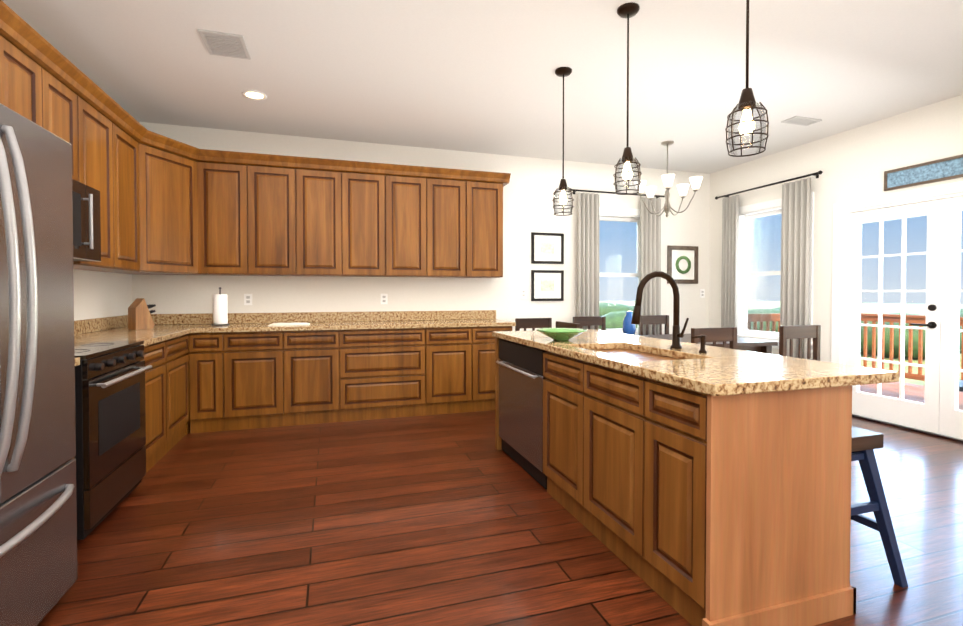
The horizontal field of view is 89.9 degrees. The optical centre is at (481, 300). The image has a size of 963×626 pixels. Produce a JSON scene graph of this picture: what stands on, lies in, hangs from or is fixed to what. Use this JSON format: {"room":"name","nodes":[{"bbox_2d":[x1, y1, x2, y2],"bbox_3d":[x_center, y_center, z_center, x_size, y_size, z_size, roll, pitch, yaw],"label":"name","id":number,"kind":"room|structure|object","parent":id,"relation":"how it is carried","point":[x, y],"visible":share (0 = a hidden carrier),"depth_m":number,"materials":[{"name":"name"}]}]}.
{"room":"dining room and kitchen","nodes":[
{"label":"dining room and kitchen","id":0,"kind":"room"},
{"bbox_2d":[75,358,79,365],"bbox_3d":[-2.173,0.294,2.028,0.645,0.039,0.395,0,1,-17],"label":"countertop","id":1,"kind":"structure","parent":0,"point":[77,360],"depth_m":2.28,"materials":[{"name":"beige stone"}]},
{"bbox_2d":[73,269,131,320],"bbox_3d":[-2.219,-0.209,0.827,0.150,2.845,8.077,0,1,-17],"label":"wall","id":2,"kind":"structure","parent":0,"point":[97,294],"depth_m":3.94,"materials":[{"name":"paint"}]},
{"bbox_2d":[0,8,47,129],"bbox_3d":[-2.442,-1.006,2.339,0.330,0.670,0.380,0,1,-17],"label":"upper cabinet","id":3,"kind":"object","parent":2,"relation":"attached to","point":[23,60],"depth_m":2.40,"materials":[{"name":"brown wood"}]},
{"bbox_2d":[48,48,83,183],"bbox_3d":[-2.555,-1.011,2.702,0.330,0.670,0.380,0,1,-17],"label":"upper cabinet","id":4,"kind":"object","parent":2,"relation":"attached to","point":[65,121],"depth_m":2.80,"materials":[{"name":"brown wood"}]},
{"bbox_2d":[72,179,100,261],"bbox_3d":[-2.422,-0.451,2.553,0.485,0.435,0.750,0,1,-17],"label":"microwave","id":5,"kind":"object","parent":4,"relation":"attached to","point":[86,226],"visible":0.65,"depth_m":2.77,"materials":[{"name":"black metal"}]},
{"bbox_2d":[73,76,115,271],"bbox_3d":[-2.685,-0.788,3.121,0.330,1.130,0.490,0,1,-17],"label":"upper cabinet","id":6,"kind":"object","parent":2,"relation":"attached to","point":[99,114],"depth_m":3.24,"materials":[{"name":"brown wood"}]},
{"bbox_2d":[74,315,127,333],"bbox_3d":[-2.851,0.204,3.146,0.020,0.104,2.937,0,1,-17],"label":"backsplash","id":7,"kind":"structure","parent":2,"relation":"attached to","point":[85,326],"depth_m":3.86,"materials":[{"name":"beige stone"}]},
{"bbox_2d":[116,108,139,271],"bbox_3d":[-2.831,-0.795,3.588,0.330,1.130,0.490,0,1,-17],"label":"upper cabinet","id":8,"kind":"object","parent":2,"relation":"attached to","point":[127,134],"depth_m":3.65,"materials":[{"name":"brown wood"}]},
{"bbox_2d":[109,272,191,274],"bbox_3d":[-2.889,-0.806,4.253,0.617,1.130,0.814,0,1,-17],"label":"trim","id":9,"kind":"structure","parent":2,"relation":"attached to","point":[132,273],"depth_m":4.30,"materials":[{"name":"brown wood"}]},
{"bbox_2d":[140,128,199,274],"bbox_3d":[-2.685,-0.807,4.150,0.318,1.124,0.506,0,1,-17],"label":"upper cabinet","id":10,"kind":"object","parent":2,"relation":"attached to","point":[169,206],"depth_m":4.13,"materials":[{"name":"brown wood"}]},
{"bbox_2d":[132,122,709,333],"bbox_3d":[-0.053,-0.286,5.657,6.867,2.845,0.150,0,1,-17],"label":"wall","id":11,"kind":"structure","parent":0,"point":[529,189],"depth_m":5.58,"materials":[{"name":"paint"}]},
{"bbox_2d":[200,149,247,275],"bbox_3d":[-2.462,-0.812,4.640,0.428,1.130,0.330,0,1,-17],"label":"upper cabinet","id":12,"kind":"object","parent":11,"relation":"attached to","point":[223,175],"depth_m":4.49,"materials":[{"name":"brown wood"}]},
{"bbox_2d":[244,294,251,304],"bbox_3d":[-2.352,-0.011,4.859,0.075,0.115,0.007,0,1,-17],"label":"electrical outlet","id":13,"kind":"object","parent":11,"relation":"attached to","point":[247,299],"visible":1,"depth_m":4.86,"materials":[{"name":"white plastic"}]},
{"bbox_2d":[248,153,295,275],"bbox_3d":[-2.054,-0.814,4.768,0.428,1.130,0.330,0,1,-17],"label":"upper cabinet","id":14,"kind":"object","parent":11,"relation":"attached to","point":[271,179],"depth_m":4.61,"materials":[{"name":"brown wood"}]},
{"bbox_2d":[296,156,343,276],"bbox_3d":[-1.645,-0.816,4.895,0.428,1.130,0.330,0,1,-17],"label":"upper cabinet","id":15,"kind":"object","parent":11,"relation":"attached to","point":[319,183],"depth_m":4.74,"materials":[{"name":"brown wood"}]},
{"bbox_2d":[151,310,495,325],"bbox_3d":[-1.566,0.173,5.098,3.637,0.104,0.019,0,1,-17],"label":"backsplash","id":16,"kind":"structure","parent":11,"relation":"attached to","point":[377,316],"depth_m":5.08,"materials":[{"name":"beige stone"}]},
{"bbox_2d":[344,160,387,276],"bbox_3d":[-1.237,-0.818,5.023,0.428,1.130,0.330,0,1,-17],"label":"upper cabinet","id":17,"kind":"object","parent":11,"relation":"attached to","point":[365,184],"depth_m":4.87,"materials":[{"name":"brown wood"}]},
{"bbox_2d":[381,294,387,303],"bbox_3d":[-1.064,-0.017,5.261,0.075,0.115,0.007,0,1,-17],"label":"electrical outlet","id":18,"kind":"object","parent":11,"relation":"attached to","point":[384,298],"visible":1,"depth_m":5.26,"materials":[{"name":"white plastic"}]},
{"bbox_2d":[384,164,427,276],"bbox_3d":[-0.828,-0.820,5.151,0.428,1.130,0.330,0,1,-17],"label":"upper cabinet","id":19,"kind":"object","parent":11,"relation":"attached to","point":[407,184],"depth_m":5.00,"materials":[{"name":"brown wood"}]},
{"bbox_2d":[428,168,467,277],"bbox_3d":[-0.420,-0.822,5.279,0.428,1.130,0.330,0,1,-17],"label":"upper cabinet","id":20,"kind":"object","parent":11,"relation":"attached to","point":[447,188],"depth_m":5.12,"materials":[{"name":"brown wood"}]},
{"bbox_2d":[468,172,503,277],"bbox_3d":[-0.011,-0.824,5.406,0.428,1.130,0.330,0,1,-17],"label":"upper cabinet","id":21,"kind":"object","parent":11,"relation":"attached to","point":[485,189],"depth_m":5.25,"materials":[{"name":"brown wood"}]},
{"bbox_2d":[531,270,563,300],"bbox_3d":[0.800,-0.181,5.832,0.420,0.370,0.024,0,1,-17],"label":"picture frame","id":22,"kind":"object","parent":11,"relation":"attached to","point":[547,285],"visible":0.94,"depth_m":5.83,"materials":[{"name":"paper"}]},
{"bbox_2d":[531,232,563,263],"bbox_3d":[0.800,-0.631,5.825,0.420,0.370,0.024,0,1,-17],"label":"picture frame","id":23,"kind":"object","parent":11,"relation":"attached to","point":[547,248],"visible":0.94,"depth_m":5.82,"materials":[{"name":"paper"}]},
{"bbox_2d":[570,188,664,197],"bbox_3d":[1.729,-1.340,6.059,1.444,0.060,0.112,0,1,-17],"label":"curtain rod","id":24,"kind":"object","parent":11,"relation":"attached to","point":[575,190],"visible":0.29,"depth_m":5.94,"materials":[{"name":"black metal"}]},
{"bbox_2d":[577,192,598,329],"bbox_3d":[1.312,-0.117,5.903,0.307,2.380,0.085,0,1,-17],"label":"curtain","id":25,"kind":"object","parent":24,"relation":"hanging from","point":[587,254],"visible":0.65,"depth_m":5.88,"materials":[{"name":"fabric"}]},
{"bbox_2d":[640,197,660,334],"bbox_3d":[2.166,-0.121,6.170,0.317,2.380,0.085,0,1,-17],"label":"curtain","id":26,"kind":"object","parent":24,"relation":"hanging from","point":[650,242],"visible":0.5,"depth_m":6.15,"materials":[{"name":"fabric"}]},
{"bbox_2d":[599,207,639,334],"bbox_3d":[1.698,-0.317,6.175,1.110,1.720,0.185,0,1,-17],"label":"window","id":27,"kind":"structure","parent":11,"relation":"in","point":[621,215],"depth_m":6.20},
{"bbox_2d":[667,245,697,283],"bbox_3d":[2.682,-0.475,6.410,0.480,0.500,0.044,0,1,-17],"label":"framed picture","id":28,"kind":"object","parent":11,"relation":"attached to","point":[682,264],"visible":0.96,"depth_m":6.41,"materials":[{"name":"white paper"}]},
{"bbox_2d":[700,289,704,297],"bbox_3d":[2.992,-0.097,6.529,0.075,0.115,0.007,0,1,-17],"label":"electrical outlet","id":29,"kind":"object","parent":11,"relation":"attached to","point":[702,293],"visible":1,"depth_m":6.53,"materials":[{"name":"white plastic"}]},
{"bbox_2d":[2,0,962,173],"bbox_3d":[1.058,-1.698,1.828,7.017,0.100,8.077,0,1,-17],"label":"ceiling","id":30,"kind":"structure","parent":0,"point":[479,76],"depth_m":3.46,"materials":[{"name":"paint"}]},
{"bbox_2d":[198,29,250,59],"bbox_3d":[-1.665,-1.662,3.137,0.250,0.012,0.310,0,1,-17],"label":"ceiling vent","id":31,"kind":"object","parent":30,"relation":"in","point":[224,44],"visible":1,"depth_m":3.12,"materials":[{"name":"white metal"}]},
{"bbox_2d":[242,90,266,99],"bbox_3d":[-1.853,-1.677,3.938,0.190,0.008,0.190,0,1,-17],"label":"recessed light","id":32,"kind":"object","parent":30,"relation":"in","point":[253,94],"visible":1,"depth_m":3.93,"materials":[{"name":"white"}]},
{"bbox_2d":[552,67,573,215],"bbox_3d":[0.597,-1.152,3.518,0.159,1.043,0.159,0,1,-17],"label":"pendant light","id":33,"kind":"object","parent":30,"relation":"hanging from","point":[563,72],"visible":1,"depth_m":3.51,"materials":[{"name":"black metal"}]},
{"bbox_2d":[613,2,641,194],"bbox_3d":[0.836,-1.140,2.754,0.159,1.043,0.159,0,1,-17],"label":"pendant light","id":34,"kind":"object","parent":30,"relation":"hanging from","point":[628,10],"visible":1,"depth_m":2.75,"materials":[{"name":"black metal"}]},
{"bbox_2d":[634,141,702,216],"bbox_3d":[1.994,-1.299,5.217,0.684,0.804,0.659,0,1,-17],"label":"chandelier","id":35,"kind":"object","parent":30,"relation":"hanging from","point":[668,179],"visible":0.98,"depth_m":5.17,"materials":[{"name":"silver metal"}]},
{"bbox_2d":[725,0,768,156],"bbox_3d":[1.083,-1.127,1.962,0.159,1.043,0.159,0,1,-17],"label":"pendant light","id":36,"kind":"object","parent":30,"relation":"hanging from","point":[746,104],"visible":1,"depth_m":1.96,"materials":[{"name":"black metal"}]},
{"bbox_2d":[781,116,821,125],"bbox_3d":[3.004,-1.684,4.524,0.320,0.012,0.150,0,1,-17],"label":"ceiling vent","id":37,"kind":"object","parent":30,"relation":"in","point":[800,120],"visible":0.98,"depth_m":4.52,"materials":[{"name":"white metal"}]},
{"bbox_2d":[37,410,962,625],"bbox_3d":[1.058,1.247,1.875,7.017,0.100,8.077,0,1,-17],"label":"floor","id":38,"kind":"structure","parent":0,"point":[456,519],"depth_m":2.38,"materials":[{"name":"brown wood"}]},
{"bbox_2d":[0,103,77,625],"bbox_3d":[-1.848,0.289,1.409,0.861,1.830,0.950,0,1,-17],"label":"refrigerator","id":39,"kind":"object","parent":38,"relation":"on","point":[38,541],"visible":1,"depth_m":1.69,"materials":[{"name":"grey metal"}]},
{"bbox_2d":[74,341,151,540],"bbox_3d":[-2.302,0.655,2.608,0.707,1.060,0.758,0,1,-17],"label":"range","id":40,"kind":"object","parent":38,"relation":"on","point":[110,423],"visible":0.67,"depth_m":2.55,"materials":[{"name":"black metal"}]},
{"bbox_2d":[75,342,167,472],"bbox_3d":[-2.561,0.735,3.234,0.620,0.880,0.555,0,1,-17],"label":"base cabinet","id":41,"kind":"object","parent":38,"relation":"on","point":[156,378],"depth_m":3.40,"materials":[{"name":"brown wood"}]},
{"bbox_2d":[168,334,191,450],"bbox_3d":[-2.734,0.726,3.788,0.620,0.880,0.606,0,1,-17],"label":"base cabinet","id":42,"kind":"object","parent":38,"relation":"on","point":[179,349],"depth_m":3.92,"materials":[{"name":"brown wood"}]},
{"bbox_2d":[192,334,223,432],"bbox_3d":[-2.494,0.715,4.502,0.270,0.880,0.620,0,1,-17],"label":"base cabinet","id":43,"kind":"object","parent":38,"relation":"on","point":[207,349],"depth_m":4.22,"materials":[{"name":"brown wood"}]},
{"bbox_2d":[74,330,191,345],"bbox_3d":[-2.634,0.270,3.504,0.645,0.039,1.138,0,1,-17],"label":"countertop","id":44,"kind":"structure","parent":43,"relation":"on","point":[150,337],"depth_m":3.47,"materials":[{"name":"beige stone"}]},
{"bbox_2d":[224,330,283,430],"bbox_3d":[-2.132,0.713,4.615,0.490,0.880,0.620,0,1,-17],"label":"base cabinet","id":45,"kind":"object","parent":38,"relation":"on","point":[241,371],"depth_m":4.33,"materials":[{"name":"brown wood"}]},
{"bbox_2d":[284,330,339,425],"bbox_3d":[-1.664,0.711,4.762,0.490,0.880,0.620,0,1,-17],"label":"base cabinet","id":46,"kind":"object","parent":38,"relation":"on","point":[311,357],"depth_m":4.47,"materials":[{"name":"brown wood"}]},
{"bbox_2d":[340,330,427,421],"bbox_3d":[-1.039,0.707,4.957,0.820,0.880,0.620,0,1,-17],"label":"base cabinet","id":47,"kind":"object","parent":38,"relation":"on","point":[384,373],"depth_m":4.67,"materials":[{"name":"brown wood"}]},
{"bbox_2d":[116,318,515,333],"bbox_3d":[-1.473,0.249,4.801,3.637,0.039,0.644,0,1,-17],"label":"countertop","id":48,"kind":"structure","parent":47,"relation":"on","point":[201,327],"depth_m":4.66,"materials":[{"name":"beige stone"}]},
{"bbox_2d":[128,298,155,329],"bbox_3d":[-2.871,0.111,4.099,0.100,0.260,0.194,0,1,23],"label":"knife block","id":49,"kind":"object","parent":48,"relation":"on","point":[139,316],"visible":1,"depth_m":4.03,"materials":[{"name":"brown wood"}]},
{"bbox_2d":[211,287,228,325],"bbox_3d":[-2.464,0.053,4.546,0.150,0.360,0.150,0,1,-17],"label":"paper towel holder","id":50,"kind":"object","parent":48,"relation":"on","point":[220,309],"visible":1,"depth_m":4.50,"materials":[{"name":"white paper"}]},
{"bbox_2d":[268,322,309,325],"bbox_3d":[-1.833,0.222,4.610,0.360,0.021,0.200,0,1,-17],"label":"dish towel","id":51,"kind":"object","parent":48,"relation":"on","point":[289,324],"visible":1,"depth_m":4.54,"materials":[{"name":"white fabric"}]},
{"bbox_2d":[428,326,471,414],"bbox_3d":[-0.419,0.704,5.151,0.480,0.880,0.620,0,1,-17],"label":"base cabinet","id":52,"kind":"object","parent":38,"relation":"on","point":[449,347],"depth_m":4.86,"materials":[{"name":"brown wood"}]},
{"bbox_2d":[472,326,511,411],"bbox_3d":[0.023,0.702,5.289,0.446,0.880,0.620,0,1,-17],"label":"base cabinet","id":53,"kind":"object","parent":38,"relation":"on","point":[483,342],"depth_m":4.97,"materials":[{"name":"brown wood"}]},
{"bbox_2d":[515,318,551,330],"bbox_3d":[0.629,0.670,5.118,0.420,0.950,0.420,0,1,-17],"label":"dining chair","id":54,"kind":"object","parent":38,"relation":"on","point":[532,323],"visible":0.31,"depth_m":5.28,"materials":[{"name":"brown wood"}]},
{"bbox_2d":[556,321,579,328],"bbox_3d":[0.986,0.679,4.580,0.420,0.950,0.420,0,1,-17],"label":"dining chair","id":55,"kind":"object","parent":38,"relation":"on","point":[559,324],"visible":0.15,"depth_m":4.50,"materials":[{"name":"brown wood"}]},
{"bbox_2d":[573,316,605,330],"bbox_3d":[1.326,0.664,5.504,0.420,0.950,0.420,0,1,-17],"label":"dining chair","id":56,"kind":"object","parent":38,"relation":"on","point":[589,321],"visible":0.23,"depth_m":5.68,"materials":[{"name":"brown wood"}]},
{"bbox_2d":[638,315,668,334],"bbox_3d":[2.185,0.660,5.772,0.420,0.950,0.420,0,1,-17],"label":"dining chair","id":57,"kind":"object","parent":38,"relation":"on","point":[660,320],"visible":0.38,"depth_m":5.94,"materials":[{"name":"brown wood"}]},
{"bbox_2d":[492,335,855,625],"bbox_3d":[0.753,0.742,2.814,0.709,0.880,2.274,0,1,-17],"label":"kitchen island","id":58,"kind":"object","parent":38,"relation":"on","point":[701,484],"depth_m":1.81,"materials":[{"name":"brown wood"}]},
{"bbox_2d":[492,329,898,398],"bbox_3d":[0.853,0.281,2.848,0.885,0.039,2.324,0,1,-17],"label":"island countertop","id":59,"kind":"structure","parent":58,"relation":"on","point":[722,371],"depth_m":2.01,"materials":[{"name":"beige stone"}]},
{"bbox_2d":[536,328,586,340],"bbox_3d":[0.516,0.222,3.127,0.330,0.068,0.330,0,1,-17],"label":"glass bowl","id":60,"kind":"object","parent":59,"relation":"on","point":[561,334],"visible":1,"depth_m":3.06,"materials":[{"name":"green glass"}]},
{"bbox_2d":[588,347,683,358],"bbox_3d":[0.804,0.391,2.581,0.420,0.197,0.760,0,1,-17],"label":"sink","id":61,"kind":"object","parent":59,"relation":"in","point":[632,352],"depth_m":2.75,"materials":[{"name":"white ceramic"}]},
{"bbox_2d":[631,271,688,346],"bbox_3d":[0.960,0.053,2.609,0.321,0.423,0.093,0,1,-17],"label":"faucet","id":62,"kind":"object","parent":59,"relation":"on","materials":[{"name":"black metal"}]},
{"bbox_2d":[691,335,707,350],"bbox_3d":[1.111,0.222,2.464,0.091,0.090,0.040,0,1,-17],"label":"soap dispenser","id":63,"kind":"object","parent":59,"relation":"on","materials":[{"name":"black metal"}]},
{"bbox_2d":[637,334,777,353],"bbox_3d":[1.988,0.769,4.895,1.500,0.760,1.000,0,1,-17],"label":"dining table","id":64,"kind":"object","parent":38,"relation":"on","point":[755,345],"visible":0.21,"depth_m":4.65,"materials":[{"name":"brown wood"}]},
{"bbox_2d":[622,311,635,334],"bbox_3d":[1.559,0.250,5.088,0.140,0.270,0.140,0,1,-17],"label":"vase","id":65,"kind":"object","parent":64,"relation":"on","point":[629,328],"visible":0.69,"depth_m":5.04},
{"bbox_2d":[691,327,736,348],"bbox_3d":[1.792,0.688,4.015,0.420,0.950,0.420,0,1,-17],"label":"dining chair","id":66,"kind":"object","parent":38,"relation":"on","point":[715,335],"visible":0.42,"depth_m":3.82,"materials":[{"name":"brown wood"}]},
{"bbox_2d":[779,325,820,360],"bbox_3d":[2.651,0.684,4.284,0.420,0.950,0.420,0,1,-17],"label":"dining chair","id":67,"kind":"object","parent":38,"relation":"on","point":[801,332],"visible":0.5,"depth_m":4.09,"materials":[{"name":"brown wood"}]},
{"bbox_2d":[851,426,907,587],"bbox_3d":[1.529,0.879,2.212,0.363,0.625,0.543,0,1,-17],"label":"bar stool","id":68,"kind":"object","parent":38,"relation":"on","point":[865,443],"visible":0.25,"depth_m":2.04,"materials":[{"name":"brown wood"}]},
{"bbox_2d":[709,94,962,362],"bbox_3d":[4.357,-0.240,2.805,0.150,2.845,7.927,0,1,-17],"label":"wall","id":69,"kind":"structure","parent":0,"point":[854,164],"depth_m":4.97,"materials":[{"name":"paint"}]},
{"bbox_2d":[715,170,822,199],"bbox_3d":[3.322,-1.333,5.656,0.113,0.060,1.442,0,1,-17],"label":"curtain rod","id":70,"kind":"object","parent":69,"relation":"attached to","point":[816,174],"visible":0.96,"depth_m":5.49,"materials":[{"name":"black metal"}]},
{"bbox_2d":[721,195,738,327],"bbox_3d":[3.143,-0.121,6.115,0.085,2.380,0.267,0,1,-17],"label":"curtain","id":71,"kind":"object","parent":70,"relation":"hanging from","point":[729,277],"visible":0.58,"depth_m":6.08,"materials":[{"name":"fabric"}]},
{"bbox_2d":[780,178,810,358],"bbox_3d":[3.412,-0.107,5.257,0.085,2.380,0.347,0,1,-17],"label":"curtain","id":72,"kind":"object","parent":70,"relation":"hanging from","point":[795,255],"visible":0.77,"depth_m":5.22,"materials":[{"name":"fabric"}]},
{"bbox_2d":[737,192,813,352],"bbox_3d":[3.428,-0.309,5.684,0.185,1.720,1.130,0,1,-17],"label":"window","id":73,"kind":"structure","parent":69,"relation":"in","point":[748,217],"depth_m":5.95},
{"bbox_2d":[831,181,962,442],"bbox_3d":[3.919,0.094,4.105,0.194,2.135,1.790,0,1,-17],"label":"french door","id":74,"kind":"structure","parent":69,"relation":"attached to","point":[937,413],"depth_m":4.30,"materials":[{"name":"white wood"}]},
{"bbox_2d":[884,154,962,190],"bbox_3d":[3.903,-1.096,3.945,0.024,0.180,1.100,0,1,-17],"label":"framed piece","id":75,"kind":"object","parent":69,"relation":"attached to","point":[948,168],"visible":0.92,"depth_m":4.16,"materials":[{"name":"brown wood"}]},
{"label":"outside","id":76,"kind":"structure","parent":0,"visible":0},
{"bbox_2d":[599,301,962,385],"bbox_3d":[31.095,3.848,62.145,400.000,0.020,400.000,0,1,-17],"label":"ground","id":77,"kind":"structure","parent":76,"point":[914,308],"depth_m":132.22,"materials":[{"name":"green plant"}]},
{"bbox_2d":[599,303,962,358],"bbox_3d":[22.933,2.587,42.111,123.293,3.487,117.278,0,1,-17],"label":"trees","id":78,"kind":"object","parent":77,"relation":"on","point":[618,317],"depth_m":35.82,"materials":[{"name":"green plant"}]},
{"bbox_2d":[747,313,962,409],"bbox_3d":[5.373,0.966,5.107,3.148,1.560,5.377,0,1,-17],"label":"deck","id":79,"kind":"object","parent":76,"point":[909,390],"depth_m":7.11,"materials":[{"name":"brown wood"}]},
{"bbox_2d":[959,380,962,391],"bbox_3d":[5.028,0.820,4.799,0.570,0.899,0.560,0,1,-17],"label":"patio chair","id":80,"kind":"object","parent":79,"relation":"on","point":[960,385],"depth_m":4.83,"materials":[{"name":"white"}]}
]}

